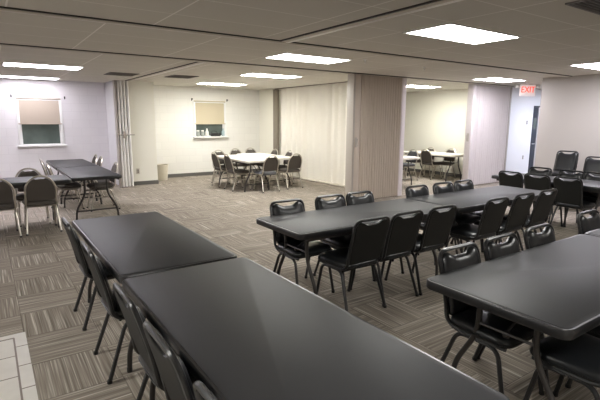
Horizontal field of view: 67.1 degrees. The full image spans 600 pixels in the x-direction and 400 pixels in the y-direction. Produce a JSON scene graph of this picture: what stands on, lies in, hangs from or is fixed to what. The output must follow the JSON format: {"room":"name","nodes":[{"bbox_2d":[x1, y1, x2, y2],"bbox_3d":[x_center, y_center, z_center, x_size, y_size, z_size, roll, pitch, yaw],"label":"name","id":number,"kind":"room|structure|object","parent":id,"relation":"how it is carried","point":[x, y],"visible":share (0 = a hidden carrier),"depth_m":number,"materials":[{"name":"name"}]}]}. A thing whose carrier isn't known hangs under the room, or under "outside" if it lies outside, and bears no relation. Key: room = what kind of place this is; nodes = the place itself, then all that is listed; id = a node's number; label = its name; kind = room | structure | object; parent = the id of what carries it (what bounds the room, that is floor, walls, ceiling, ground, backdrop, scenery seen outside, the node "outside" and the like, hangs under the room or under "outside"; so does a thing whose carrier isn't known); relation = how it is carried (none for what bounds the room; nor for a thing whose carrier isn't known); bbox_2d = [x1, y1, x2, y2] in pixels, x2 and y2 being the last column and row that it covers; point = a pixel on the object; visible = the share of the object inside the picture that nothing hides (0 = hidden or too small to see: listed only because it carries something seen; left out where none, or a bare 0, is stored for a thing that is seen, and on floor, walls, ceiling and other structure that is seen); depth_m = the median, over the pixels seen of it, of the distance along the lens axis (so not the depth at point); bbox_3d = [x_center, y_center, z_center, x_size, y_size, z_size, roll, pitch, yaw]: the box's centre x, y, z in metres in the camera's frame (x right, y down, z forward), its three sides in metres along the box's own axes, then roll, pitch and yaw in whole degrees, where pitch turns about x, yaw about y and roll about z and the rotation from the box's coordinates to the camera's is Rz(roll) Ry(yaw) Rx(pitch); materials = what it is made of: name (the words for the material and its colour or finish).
{"room":"event hall","nodes":[
{"label":"event hall","id":0,"kind":"room"},
{"bbox_2d":[105,81,118,184],"bbox_3d":[-4.684,-1.710,11.616,0.290,2.570,0.860,-7,12,-34],"label":"wall","id":1,"kind":"structure","parent":0,"point":[108,85],"depth_m":11.49,"materials":[{"name":"white paint"}]},
{"bbox_2d":[0,78,280,177],"bbox_3d":[-3.809,-1.928,12.874,14.900,2.570,0.250,-7,12,-34],"label":"wall","id":2,"kind":"structure","parent":0,"point":[84,112],"depth_m":11.93,"materials":[{"name":"white paint"}]},
{"bbox_2d":[14,97,66,146],"bbox_3d":[-6.298,-1.886,10.978,1.050,1.170,0.210,-7,12,-34],"label":"window","id":3,"kind":"structure","parent":2,"relation":"in","point":[30,135],"depth_m":11.06,"materials":[{"name":"white paint"}]},
{"bbox_2d":[16,97,61,123],"bbox_3d":[-6.292,-2.149,10.923,0.940,0.632,0.040,-7,12,-34],"label":"roller blind","id":4,"kind":"object","parent":3,"relation":"attached to","point":[30,111],"visible":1,"depth_m":10.91,"materials":[{"name":"beige fabric"}]},
{"bbox_2d":[193,100,228,137],"bbox_3d":[-2.671,-2.395,13.426,1.100,1.080,0.210,-7,12,-34],"label":"window","id":5,"kind":"structure","parent":2,"relation":"in","point":[213,128],"depth_m":13.50,"materials":[{"name":"white paint"}]},
{"bbox_2d":[194,100,224,123],"bbox_3d":[-2.665,-2.590,13.384,0.990,0.682,0.040,-7,12,-34],"label":"roller blind","id":6,"kind":"object","parent":5,"relation":"attached to","point":[206,113],"visible":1,"depth_m":13.38,"materials":[{"name":"fabric"}]},
{"bbox_2d":[168,169,255,177],"bbox_3d":[-2.795,-0.801,13.627,3.640,0.100,0.014,-7,12,-34],"label":"baseboard","id":7,"kind":"structure","parent":2,"relation":"attached to","point":[254,170],"depth_m":13.43,"materials":[{"name":"grey plastic"}]},
{"bbox_2d":[128,81,157,181],"bbox_3d":[-4.246,-1.738,11.788,0.630,2.570,1.070,-7,12,-34],"label":"wall","id":8,"kind":"structure","parent":0,"point":[141,93],"depth_m":11.34,"materials":[{"name":"white paint"}]},
{"bbox_2d":[134,180,158,185],"bbox_3d":[-3.940,-0.443,11.569,0.644,0.100,0.014,-7,12,-34],"label":"baseboard","id":9,"kind":"structure","parent":8,"relation":"attached to","point":[150,181],"depth_m":11.57,"materials":[{"name":"grey plastic"}]},
{"bbox_2d":[0,0,599,91],"bbox_3d":[1.700,-2.322,7.650,18.200,0.100,14.350,-7,12,-34],"label":"ceiling","id":10,"kind":"structure","parent":0,"point":[556,35],"depth_m":5.31,"materials":[{"name":"tile"}]},
{"bbox_2d":[0,75,59,79],"bbox_3d":[-6.152,-2.776,10.245,1.220,0.016,0.600,-7,12,-34],"label":"recessed light","id":11,"kind":"object","parent":10,"relation":"in","point":[1,76],"visible":0.84,"depth_m":10.21,"materials":[{"name":"white plastic"}]},
{"bbox_2d":[2,62,83,69],"bbox_3d":[-4.538,-2.366,7.994,1.220,0.016,0.600,-7,12,-34],"label":"recessed light","id":12,"kind":"object","parent":10,"relation":"in","point":[15,64],"visible":0.99,"depth_m":7.99,"materials":[{"name":"white plastic"}]},
{"bbox_2d":[104,72,138,75],"bbox_3d":[-3.693,-2.600,9.346,0.570,0.014,0.600,-7,12,-34],"label":"ceiling vent","id":13,"kind":"object","parent":10,"relation":"in","point":[108,73],"visible":0.98,"depth_m":9.33,"materials":[{"name":"grey"}]},
{"bbox_2d":[125,62,205,81],"bbox_3d":[-2.860,-2.545,9.069,0.120,0.032,4.630,-7,12,-34],"label":"trim","id":14,"kind":"structure","parent":10,"relation":"attached to","point":[193,63],"depth_m":8.52,"materials":[{"name":"beige metal"}]},
{"bbox_2d":[112,80,134,187],"bbox_3d":[-4.217,-1.565,10.864,0.430,2.530,0.190,-7,12,-34],"label":"partition","id":15,"kind":"structure","parent":14,"relation":"hanging from","point":[120,88],"depth_m":10.80,"materials":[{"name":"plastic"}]},
{"bbox_2d":[166,75,198,78],"bbox_3d":[-2.571,-2.676,9.809,0.550,0.014,0.600,-7,12,-34],"label":"ceiling vent","id":16,"kind":"object","parent":10,"relation":"in","point":[170,76],"visible":1,"depth_m":9.73,"materials":[{"name":"grey"}]},
{"bbox_2d":[195,82,247,85],"bbox_3d":[-2.032,-3.026,11.790,1.220,0.016,0.600,-7,12,-34],"label":"recessed light","id":17,"kind":"object","parent":10,"relation":"in","point":[208,83],"visible":0.88,"depth_m":11.81,"materials":[{"name":"white plastic"}]},
{"bbox_2d":[199,83,241,85],"bbox_3d":[-2.032,-3.027,11.790,1.176,0.010,0.556,-7,12,-34],"label":"diffuser","id":18,"kind":"object","parent":17,"relation":"attached to","point":[228,84],"depth_m":11.88,"materials":[{"name":"white"}]},
{"bbox_2d":[0,43,512,86],"bbox_3d":[-0.486,-2.311,7.831,14.800,0.031,0.120,-7,12,-34],"label":"trim","id":19,"kind":"structure","parent":10,"relation":"attached to","point":[1,44],"depth_m":7.12,"materials":[{"name":"beige metal"}]},
{"bbox_2d":[345,74,406,200],"bbox_3d":[1.615,-1.282,9.469,1.500,2.530,0.234,-7,12,-34],"label":"wall","id":20,"kind":"structure","parent":19,"relation":"hanging from","point":[376,105],"depth_m":9.36,"materials":[{"name":"beige plastic"}]},
{"bbox_2d":[358,75,401,198],"bbox_3d":[1.653,-1.291,9.502,1.160,2.522,0.168,-7,12,-34],"label":"partition","id":21,"kind":"object","parent":20,"relation":"hanging from","point":[380,98],"depth_m":9.44,"materials":[{"name":"beige plastic"}]},
{"bbox_2d":[462,84,512,184],"bbox_3d":[4.879,-1.675,11.795,1.749,2.530,0.174,-7,12,-34],"label":"wall","id":22,"kind":"structure","parent":19,"relation":"hanging from","point":[488,107],"depth_m":11.66,"materials":[{"name":"plastic"}]},
{"bbox_2d":[239,73,302,78],"bbox_3d":[-0.606,-2.609,9.494,1.220,0.016,0.600,-7,12,-34],"label":"recessed light","id":23,"kind":"object","parent":10,"relation":"in","point":[247,74],"visible":1,"depth_m":9.41,"materials":[{"name":"white plastic"}]},
{"bbox_2d":[0,6,570,76],"bbox_3d":[0.093,-1.902,5.546,13.120,0.031,0.120,-7,12,-34],"label":"trim","id":24,"kind":"structure","parent":10,"relation":"attached to","point":[2,8],"depth_m":4.90,"materials":[{"name":"beige"}]},
{"bbox_2d":[263,53,351,63],"bbox_3d":[0.127,-2.126,6.800,1.220,0.016,0.600,-7,12,-34],"label":"recessed light","id":25,"kind":"object","parent":10,"relation":"in","point":[283,56],"visible":0.97,"depth_m":6.75,"materials":[{"name":"white plastic"}]},
{"bbox_2d":[277,82,347,89],"bbox_3d":[0.667,-2.976,11.616,0.120,0.032,4.880,-7,12,-34],"label":"trim","id":26,"kind":"structure","parent":10,"relation":"attached to","point":[338,82],"depth_m":11.94,"materials":[{"name":"beige"}]},
{"bbox_2d":[259,83,346,186],"bbox_3d":[0.399,-1.786,12.219,0.230,2.570,5.630,-7,12,-34],"label":"wall","id":27,"kind":"structure","parent":26,"relation":"hanging from","point":[313,118],"depth_m":12.35,"materials":[{"name":"beige fabric"}]},
{"bbox_2d":[280,0,462,42],"bbox_3d":[1.595,-1.395,2.752,0.130,0.032,6.260,-7,12,-34],"label":"trim","id":28,"kind":"structure","parent":10,"relation":"attached to","point":[433,3],"depth_m":4.04,"materials":[{"name":"beige metal"}]},
{"bbox_2d":[403,23,521,44],"bbox_3d":[1.750,-1.766,4.830,1.220,0.016,0.600,-7,12,-34],"label":"recessed light","id":29,"kind":"object","parent":10,"relation":"in","point":[454,32],"visible":1,"depth_m":4.78,"materials":[{"name":"white plastic"}]},
{"bbox_2d":[471,77,526,81],"bbox_3d":[4.460,-2.686,10.104,1.220,0.016,0.600,-7,12,-34],"label":"recessed light","id":30,"kind":"object","parent":10,"relation":"in","point":[493,79],"visible":0.89,"depth_m":10.00,"materials":[{"name":"white plastic"}]},
{"bbox_2d":[515,83,540,95],"bbox_3d":[5.568,-2.699,11.060,0.630,0.305,0.103,0,10,-5],"label":"exit sign","id":31,"kind":"object","parent":10,"relation":"hanging from","point":[525,90],"visible":1,"depth_m":11.04,"materials":[{"name":"white plastic"}]},
{"bbox_2d":[565,0,599,14],"bbox_3d":[2.735,-1.544,3.623,1.210,0.014,0.600,-7,12,-34],"label":"ceiling vent","id":32,"kind":"object","parent":10,"relation":"in","point":[593,6],"visible":1,"depth_m":3.56,"materials":[{"name":"grey metal"}]},
{"bbox_2d":[568,62,599,69],"bbox_3d":[5.056,-2.217,7.484,1.220,0.016,0.600,-7,12,-34],"label":"recessed light","id":33,"kind":"object","parent":10,"relation":"in","point":[596,65],"visible":0.98,"depth_m":7.39,"materials":[{"name":"white plastic"}]},
{"bbox_2d":[0,171,599,399],"bbox_3d":[1.627,0.302,8.200,18.600,0.120,14.950,-7,12,-34],"label":"floor","id":34,"kind":"structure","parent":0,"point":[41,277],"depth_m":4.55,"materials":[{"name":"carpet"}]},
{"bbox_2d":[0,178,21,237],"bbox_3d":[-4.251,0.090,6.378,0.474,0.863,0.553,-7,12,-34],"label":"banquet chair","id":35,"kind":"object","parent":34,"relation":"on","point":[6,194],"visible":1,"depth_m":6.26,"materials":[{"name":"beige"}]},
{"bbox_2d":[0,332,37,399],"bbox_3d":[-1.878,1.494,1.150,2.312,0.056,4.355,-7,12,-34],"label":"tile floor","id":36,"kind":"structure","parent":34,"relation":"on","point":[17,381],"depth_m":3.01,"materials":[{"name":"white tile"}]},
{"bbox_2d":[15,168,51,226],"bbox_3d":[-4.309,-0.066,7.258,0.474,0.863,0.553,-7,12,-34],"label":"banquet chair","id":37,"kind":"object","parent":34,"relation":"on","point":[19,197],"visible":0.41,"depth_m":7.29,"materials":[{"name":"beige"}]},
{"bbox_2d":[0,175,71,227],"bbox_3d":[-4.470,0.077,6.795,1.830,0.740,0.762,-7,12,-34],"label":"folding table","id":38,"kind":"object","parent":34,"relation":"on","point":[17,182],"visible":0.5,"depth_m":6.91,"materials":[{"name":"grey laminate"}]},
{"bbox_2d":[22,175,62,235],"bbox_3d":[-3.857,0.033,6.717,0.474,0.863,0.553,-7,12,-34],"label":"banquet chair","id":39,"kind":"object","parent":34,"relation":"on","point":[40,192],"visible":1,"depth_m":6.53,"materials":[{"name":"beige"}]},
{"bbox_2d":[46,163,84,209],"bbox_3d":[-4.358,-0.266,8.379,0.553,0.863,0.474,-7,12,-34],"label":"banquet chair","id":40,"kind":"object","parent":34,"relation":"on","point":[75,186],"visible":0.59,"depth_m":8.26,"materials":[{"name":"beige"}]},
{"bbox_2d":[46,159,98,203],"bbox_3d":[-4.823,-0.420,9.581,0.762,0.740,1.830,-7,12,-34],"label":"folding table","id":41,"kind":"object","parent":34,"relation":"on","point":[55,164],"visible":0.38,"depth_m":9.33,"materials":[{"name":"grey laminate"}]},
{"bbox_2d":[61,217,114,330],"bbox_3d":[-1.657,0.559,3.829,0.553,0.863,0.474,-7,12,-34],"label":"chair","id":42,"kind":"object","parent":34,"relation":"on","point":[71,232],"visible":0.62,"depth_m":3.60,"materials":[{"name":"black plastic"}]},
{"bbox_2d":[57,166,121,219],"bbox_3d":[-3.779,-0.148,8.090,0.762,0.740,1.830,-7,12,-34],"label":"folding table","id":43,"kind":"object","parent":34,"relation":"on","point":[85,173],"visible":0.88,"depth_m":7.66,"materials":[{"name":"black plastic"}]},
{"bbox_2d":[75,156,103,195],"bbox_3d":[-4.521,-0.502,9.703,0.553,0.863,0.474,-7,12,-34],"label":"banquet chair","id":44,"kind":"object","parent":34,"relation":"on","point":[99,162],"visible":0.26,"depth_m":9.67,"materials":[{"name":"beige"}]},
{"bbox_2d":[86,162,120,211],"bbox_3d":[-3.675,-0.270,8.425,0.553,0.863,0.474,-7,12,-34],"label":"banquet chair","id":45,"kind":"object","parent":34,"relation":"on","point":[99,185],"visible":0.71,"depth_m":8.34,"materials":[{"name":"beige"}]},
{"bbox_2d":[80,241,145,384],"bbox_3d":[-1.152,0.690,3.108,0.553,0.863,0.474,-7,12,-34],"label":"chair","id":46,"kind":"object","parent":34,"relation":"on","point":[109,300],"visible":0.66,"depth_m":2.88,"materials":[{"name":"black leather"}]},
{"bbox_2d":[72,212,236,372],"bbox_3d":[-1.263,0.647,3.701,0.790,0.740,1.840,-7,12,-34],"label":"folding table","id":47,"kind":"object","parent":34,"relation":"on","point":[137,244],"visible":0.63,"depth_m":3.36,"materials":[{"name":"grey laminate"}]},
{"bbox_2d":[113,282,196,399],"bbox_3d":[-0.619,0.829,2.347,0.553,0.863,0.474,-7,12,-34],"label":"chair","id":48,"kind":"object","parent":34,"relation":"on","point":[134,317],"visible":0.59,"depth_m":2.13,"materials":[{"name":"black"}]},
{"bbox_2d":[157,164,168,180],"bbox_3d":[-3.777,-0.761,12.399,0.350,0.438,0.350,-7,12,-34],"label":"waste bin","id":49,"kind":"object","parent":34,"relation":"on","point":[162,169],"visible":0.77,"depth_m":12.29,"materials":[{"name":"beige plastic"}]},
{"bbox_2d":[143,321,195,399],"bbox_3d":[-0.318,0.907,1.917,0.553,0.863,0.474,-7,12,-34],"label":"chair","id":50,"kind":"object","parent":34,"relation":"on","point":[176,381],"visible":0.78,"depth_m":1.67,"materials":[{"name":"black"}]},
{"bbox_2d":[193,380,217,399],"bbox_3d":[-0.015,0.983,1.502,0.553,0.863,0.474,-7,12,-34],"label":"chair","id":51,"kind":"object","parent":34,"relation":"on","point":[201,392],"visible":1,"depth_m":1.37,"materials":[{"name":"black"}]},
{"bbox_2d":[211,150,234,182],"bbox_3d":[-2.026,-0.870,11.858,0.474,0.863,0.553,-7,12,-34],"label":"banquet chair","id":52,"kind":"object","parent":34,"relation":"on","point":[221,152],"visible":0.26,"depth_m":11.96,"materials":[{"name":"beige"}]},
{"bbox_2d":[211,152,236,187],"bbox_3d":[-1.931,-0.788,11.403,0.553,0.863,0.474,-7,12,-34],"label":"banquet chair","id":53,"kind":"object","parent":34,"relation":"on","point":[215,160],"visible":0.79,"depth_m":11.25,"materials":[{"name":"beige fabric"}]},
{"bbox_2d":[224,154,250,190],"bbox_3d":[-1.517,-0.681,10.812,0.553,0.863,0.474,-7,12,-34],"label":"banquet chair","id":54,"kind":"object","parent":34,"relation":"on","point":[227,160],"visible":1,"depth_m":10.68,"materials":[{"name":"beige fabric"}]},
{"bbox_2d":[229,148,250,181],"bbox_3d":[-1.673,-0.985,12.517,0.474,0.863,0.553,-7,12,-34],"label":"banquet chair","id":55,"kind":"object","parent":34,"relation":"on","point":[233,152],"visible":0.39,"depth_m":12.51,"materials":[{"name":"beige"}]},
{"bbox_2d":[217,155,269,191],"bbox_3d":[-1.405,-0.682,11.174,0.762,0.740,1.830,-7,12,-34],"label":"folding table","id":56,"kind":"object","parent":34,"relation":"on","point":[243,159],"visible":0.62,"depth_m":10.75,"materials":[{"name":"white plastic"}]},
{"bbox_2d":[244,148,265,179],"bbox_3d":[-1.293,-1.050,12.895,0.474,0.863,0.553,-7,12,-34],"label":"banquet chair","id":57,"kind":"object","parent":34,"relation":"on","point":[247,149],"visible":0.23,"depth_m":12.96,"materials":[{"name":"beige"}]},
{"bbox_2d":[237,153,290,187],"bbox_3d":[-0.917,-0.802,11.865,0.762,0.740,1.830,-7,12,-34],"label":"folding table","id":58,"kind":"object","parent":34,"relation":"on","point":[261,155],"visible":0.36,"depth_m":11.53,"materials":[{"name":"white plastic"}]},
{"bbox_2d":[253,155,279,192],"bbox_3d":[-0.784,-0.643,10.623,0.474,0.863,0.553,-7,12,-34],"label":"banquet chair","id":59,"kind":"object","parent":34,"relation":"on","point":[270,165],"visible":1,"depth_m":10.45,"materials":[{"name":"beige fabric"}]},
{"bbox_2d":[270,150,293,183],"bbox_3d":[-0.478,-0.870,11.912,0.553,0.863,0.474,-7,12,-34],"label":"banquet chair","id":60,"kind":"object","parent":34,"relation":"on","point":[288,153],"visible":0.38,"depth_m":11.94,"materials":[{"name":"beige"}]},
{"bbox_2d":[277,153,302,188],"bbox_3d":[-0.238,-0.735,11.162,0.474,0.863,0.553,-7,12,-34],"label":"banquet chair","id":61,"kind":"object","parent":34,"relation":"on","point":[294,162],"visible":1,"depth_m":10.99,"materials":[{"name":"beige fabric"}]},
{"bbox_2d":[269,199,334,292],"bbox_3d":[0.010,0.461,4.441,0.474,0.863,0.553,-7,12,-34],"label":"chair","id":62,"kind":"object","parent":34,"relation":"on","point":[315,247],"visible":0.59,"depth_m":4.42,"materials":[{"name":"black leather"}]},
{"bbox_2d":[122,257,509,399],"bbox_3d":[-0.162,0.931,2.142,0.820,0.740,1.960,-7,12,-34],"label":"folding table","id":63,"kind":"object","parent":34,"relation":"on","point":[244,330],"visible":0.91,"depth_m":1.89,"materials":[{"name":"black plastic"}]},
{"bbox_2d":[313,194,375,288],"bbox_3d":[0.465,0.406,4.763,0.474,0.863,0.553,-7,12,-34],"label":"chair","id":64,"kind":"object","parent":34,"relation":"on","point":[338,242],"visible":0.34,"depth_m":4.79,"materials":[{"name":"black leather"}]},
{"bbox_2d":[256,198,447,294],"bbox_3d":[0.629,0.492,4.635,2.060,0.740,0.775,-7,12,-34],"label":"folding table","id":65,"kind":"object","parent":34,"relation":"on","point":[313,225],"visible":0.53,"depth_m":4.29,"materials":[{"name":"black plastic"}]},
{"bbox_2d":[316,216,389,310],"bbox_3d":[0.462,0.532,4.056,0.474,0.863,0.553,-7,12,-34],"label":"chair","id":66,"kind":"object","parent":34,"relation":"on","point":[367,241],"visible":0.99,"depth_m":3.87,"materials":[{"name":"black leather"}]},
{"bbox_2d":[346,190,403,280],"bbox_3d":[0.819,0.366,5.003,0.474,0.863,0.553,-7,12,-34],"label":"chair","id":67,"kind":"object","parent":34,"relation":"on","point":[368,197],"visible":0.14,"depth_m":5.08,"materials":[{"name":"black leather"}]},
{"bbox_2d":[350,210,423,305],"bbox_3d":[0.821,0.486,4.324,0.474,0.863,0.553,-7,12,-34],"label":"chair","id":68,"kind":"object","parent":34,"relation":"on","point":[401,239],"visible":0.79,"depth_m":4.12,"materials":[{"name":"black leather"}]},
{"bbox_2d":[403,149,417,180],"bbox_3d":[3.001,-0.993,12.723,0.553,0.863,0.474,-7,12,-34],"label":"banquet chair","id":69,"kind":"object","parent":34,"relation":"on","point":[410,153],"visible":0.71,"depth_m":12.68,"materials":[{"name":"beige"}]},
{"bbox_2d":[402,156,419,184],"bbox_3d":[2.260,-0.837,12.170,0.762,0.740,1.830,-7,12,-34],"label":"folding table","id":70,"kind":"object","parent":34,"relation":"on","point":[408,158],"visible":0.3,"depth_m":11.64,"materials":[{"name":"white plastic"}]},
{"bbox_2d":[384,204,456,295],"bbox_3d":[1.224,0.440,4.599,0.474,0.863,0.553,-7,12,-34],"label":"chair","id":71,"kind":"object","parent":34,"relation":"on","point":[437,228],"visible":0.84,"depth_m":4.39,"materials":[{"name":"black leather"}]},
{"bbox_2d":[413,147,434,176],"bbox_3d":[3.816,-1.182,13.815,0.553,0.863,0.474,-7,12,-34],"label":"banquet chair","id":72,"kind":"object","parent":34,"relation":"on","point":[433,149],"visible":0.28,"depth_m":13.77,"materials":[{"name":"beige"}]},
{"bbox_2d":[418,149,441,179],"bbox_3d":[3.784,-1.055,13.100,0.553,0.863,0.474,-7,12,-34],"label":"banquet chair","id":73,"kind":"object","parent":34,"relation":"on","point":[426,158],"visible":1,"depth_m":12.96,"materials":[{"name":"beige fabric"}]},
{"bbox_2d":[405,184,457,264],"bbox_3d":[1.607,0.277,5.527,0.474,0.863,0.553,-7,12,-34],"label":"chair","id":74,"kind":"object","parent":34,"relation":"on","point":[409,192],"visible":0.16,"depth_m":5.58,"materials":[{"name":"black leather"}]},
{"bbox_2d":[403,151,463,181],"bbox_3d":[3.911,-1.009,13.197,0.762,0.740,1.830,-7,12,-34],"label":"folding table","id":75,"kind":"object","parent":34,"relation":"on","point":[433,154],"visible":0.71,"depth_m":12.67,"materials":[{"name":"white plastic"}]},
{"bbox_2d":[432,148,455,178],"bbox_3d":[4.242,-1.071,13.207,0.553,0.863,0.474,-7,12,-34],"label":"banquet chair","id":76,"kind":"object","parent":34,"relation":"on","point":[444,163],"visible":0.77,"depth_m":13.18,"materials":[{"name":"beige"}]},
{"bbox_2d":[433,181,483,252],"bbox_3d":[2.030,0.227,5.826,0.474,0.863,0.553,-7,12,-34],"label":"chair","id":77,"kind":"object","parent":34,"relation":"on","point":[466,218],"visible":0.39,"depth_m":5.79,"materials":[{"name":"black leather"}]},
{"bbox_2d":[450,179,501,243],"bbox_3d":[2.384,0.186,6.067,0.474,0.863,0.553,-7,12,-34],"label":"chair","id":78,"kind":"object","parent":34,"relation":"on","point":[469,185],"visible":0.25,"depth_m":6.12,"materials":[{"name":"black leather"}]},
{"bbox_2d":[445,197,508,250],"bbox_3d":[1.952,0.361,5.069,0.474,0.863,0.553,-7,12,-34],"label":"chair","id":79,"kind":"object","parent":34,"relation":"on","point":[493,213],"visible":0.91,"depth_m":4.89,"materials":[{"name":"black leather"}]},
{"bbox_2d":[407,185,549,254],"bbox_3d":[2.317,0.299,5.782,2.020,0.740,0.775,-7,12,-34],"label":"folding table","id":80,"kind":"object","parent":34,"relation":"on","point":[472,200],"visible":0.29,"depth_m":5.53,"materials":[{"name":"black plastic"}]},
{"bbox_2d":[438,242,544,395],"bbox_3d":[1.180,0.757,2.815,0.474,0.863,0.553,-7,12,-34],"label":"chair","id":81,"kind":"object","parent":34,"relation":"on","point":[463,315],"visible":0.56,"depth_m":2.78,"materials":[{"name":"black leather"}]},
{"bbox_2d":[473,192,534,250],"bbox_3d":[2.391,0.308,5.380,0.474,0.863,0.553,-7,12,-34],"label":"chair","id":82,"kind":"object","parent":34,"relation":"on","point":[516,219],"visible":0.73,"depth_m":5.17,"materials":[{"name":"black leather"}]},
{"bbox_2d":[426,234,599,399],"bbox_3d":[1.776,0.797,2.963,1.980,0.740,0.830,-7,12,-34],"label":"folding table","id":83,"kind":"object","parent":34,"relation":"on","point":[552,289],"visible":0.89,"depth_m":2.56,"materials":[{"name":"grey laminate"}]},
{"bbox_2d":[477,232,548,381],"bbox_3d":[1.575,0.711,3.083,0.474,0.863,0.553,-7,12,-34],"label":"chair","id":84,"kind":"object","parent":34,"relation":"on","point":[492,250],"visible":0.24,"depth_m":3.17,"materials":[{"name":"black leather"}]},
{"bbox_2d":[498,170,534,207],"bbox_3d":[3.613,-0.066,7.531,0.553,0.863,0.474,-7,12,-34],"label":"chair","id":85,"kind":"object","parent":34,"relation":"on","point":[516,180],"visible":0.38,"depth_m":7.34,"materials":[{"name":"black leather"}]},
{"bbox_2d":[495,189,557,246],"bbox_3d":[2.819,0.259,5.671,0.474,0.863,0.553,-7,12,-34],"label":"chair","id":86,"kind":"object","parent":34,"relation":"on","point":[540,213],"visible":0.66,"depth_m":5.46,"materials":[{"name":"black"}]},
{"bbox_2d":[510,167,551,217],"bbox_3d":[4.034,-0.130,7.900,0.553,0.863,0.474,-7,12,-34],"label":"chair","id":87,"kind":"object","parent":34,"relation":"on","point":[548,171],"visible":0.21,"depth_m":7.94,"materials":[{"name":"black"}]},
{"bbox_2d":[524,223,555,248],"bbox_3d":[2.010,0.659,3.391,0.474,0.863,0.553,-7,12,-34],"label":"chair","id":88,"kind":"object","parent":34,"relation":"on","point":[532,239],"visible":0.26,"depth_m":3.47,"materials":[{"name":"black"}]},
{"bbox_2d":[524,173,562,226],"bbox_3d":[3.866,-0.004,7.188,0.553,0.863,0.474,-7,12,-34],"label":"chair","id":89,"kind":"object","parent":34,"relation":"on","point":[530,182],"visible":0.33,"depth_m":7.00,"materials":[{"name":"black"}]},
{"bbox_2d":[491,173,599,209],"bbox_3d":[4.125,0.033,7.339,0.780,0.740,1.840,-7,12,-34],"label":"folding table","id":90,"kind":"object","parent":34,"relation":"on","point":[589,186],"visible":0.23,"depth_m":6.83,"materials":[{"name":"black plastic"}]},
{"bbox_2d":[523,333,599,399],"bbox_3d":[1.550,0.836,2.381,0.474,0.863,0.553,-7,12,-34],"label":"chair","id":91,"kind":"object","parent":34,"relation":"on","point":[578,359],"visible":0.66,"depth_m":2.35,"materials":[{"name":"black leather"}]},
{"bbox_2d":[551,169,584,226],"bbox_3d":[4.318,-0.050,7.460,0.553,0.863,0.474,-7,12,-34],"label":"chair","id":92,"kind":"object","parent":34,"relation":"on","point":[562,172],"visible":0.18,"depth_m":7.51,"materials":[{"name":"black leather"}]},
{"bbox_2d":[550,176,594,234],"bbox_3d":[4.129,0.061,6.829,0.553,0.863,0.474,-7,12,-34],"label":"chair","id":93,"kind":"object","parent":34,"relation":"on","point":[570,193],"visible":0.91,"depth_m":6.68,"materials":[{"name":"black leather"}]},
{"bbox_2d":[563,172,599,224],"bbox_3d":[4.545,0.009,7.136,0.553,0.863,0.474,-7,12,-34],"label":"chair","id":94,"kind":"object","parent":34,"relation":"on","point":[587,196],"visible":0.34,"depth_m":7.21,"materials":[{"name":"black leather"}]},
{"bbox_2d":[565,325,599,387],"bbox_3d":[2.020,0.782,2.700,0.474,0.863,0.553,-7,12,-34],"label":"chair","id":95,"kind":"object","parent":34,"relation":"on","point":[595,331],"visible":0.19,"depth_m":2.71,"materials":[{"name":"black"}]},
{"bbox_2d":[577,209,599,233],"bbox_3d":[2.761,0.562,3.967,0.474,0.863,0.553,-7,12,-34],"label":"chair","id":96,"kind":"object","parent":34,"relation":"on","point":[591,223],"visible":0.33,"depth_m":4.03,"materials":[{"name":"black leather"}]},
{"bbox_2d":[585,229,599,236],"bbox_3d":[3.427,0.607,4.085,1.990,0.740,0.830,-7,12,-34],"label":"folding table","id":97,"kind":"object","parent":34,"relation":"on","point":[596,232],"visible":0.24,"depth_m":3.79,"materials":[{"name":"plastic"}]},
{"bbox_3d":[5.362,-0.216,8.433,0.553,0.863,0.474,-7,12,-34],"label":"chair","id":98,"kind":"object","parent":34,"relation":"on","visible":0},
{"bbox_3d":[5.353,-0.289,8.398,0.553,0.863,0.474,-7,12,-34],"label":"chair","id":99,"kind":"object","parent":98,"relation":"on","visible":0},
{"bbox_2d":[583,156,599,175],"bbox_3d":[5.344,-0.362,8.363,0.553,0.863,0.474,-7,12,-34],"label":"chair","id":100,"kind":"object","parent":99,"relation":"on","point":[590,165],"visible":0.27,"depth_m":8.46,"materials":[{"name":"black leather"}]},
{"bbox_2d":[403,89,467,173],"bbox_3d":[3.852,-2.201,14.673,0.140,2.570,5.450,-7,12,-34],"label":"wall","id":101,"kind":"structure","parent":0,"point":[436,119],"depth_m":13.96,"materials":[{"name":"white paint"}]},
{"bbox_2d":[403,167,461,177],"bbox_3d":[3.781,-0.978,14.846,0.014,0.100,5.450,-7,12,-34],"label":"baseboard","id":102,"kind":"structure","parent":101,"relation":"attached to","point":[419,170],"depth_m":14.16,"materials":[{"name":"grey plastic"}]},
{"bbox_2d":[505,87,541,173],"bbox_3d":[6.865,-1.955,13.390,3.340,2.570,0.120,-7,12,-34],"label":"wall","id":103,"kind":"structure","parent":0,"point":[522,107],"depth_m":12.95,"materials":[{"name":"white paint"}]},
{"bbox_2d":[529,107,538,167],"bbox_3d":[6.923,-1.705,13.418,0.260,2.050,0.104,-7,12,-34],"label":"door","id":104,"kind":"structure","parent":103,"relation":"in","point":[536,108],"depth_m":13.41,"materials":[{"name":"black paint"}]},
{"bbox_2d":[528,106,539,170],"bbox_3d":[6.926,-1.716,13.394,0.320,2.100,0.015,-7,12,-34],"label":"trim","id":105,"kind":"structure","parent":103,"relation":"attached to","point":[534,106],"depth_m":13.27,"materials":[{"name":"black paint"}]},
{"bbox_2d":[534,74,599,188],"bbox_3d":[7.189,-0.842,7.142,0.150,2.570,6.860,-7,12,-34],"label":"wall","id":106,"kind":"structure","parent":0,"point":[569,115],"depth_m":9.29,"materials":[{"name":"grey paint"}]},
{"bbox_3d":[5.037,-0.442,8.801,0.553,0.863,0.474,-7,12,-34],"label":"chair","id":107,"kind":"object","parent":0,"visible":0},
{"bbox_2d":[551,150,578,188],"bbox_3d":[5.028,-0.515,8.766,0.553,0.863,0.474,-7,12,-34],"label":"chair","id":108,"kind":"object","parent":107,"relation":"on","point":[562,161],"visible":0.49,"depth_m":8.79,"materials":[{"name":"black leather"}]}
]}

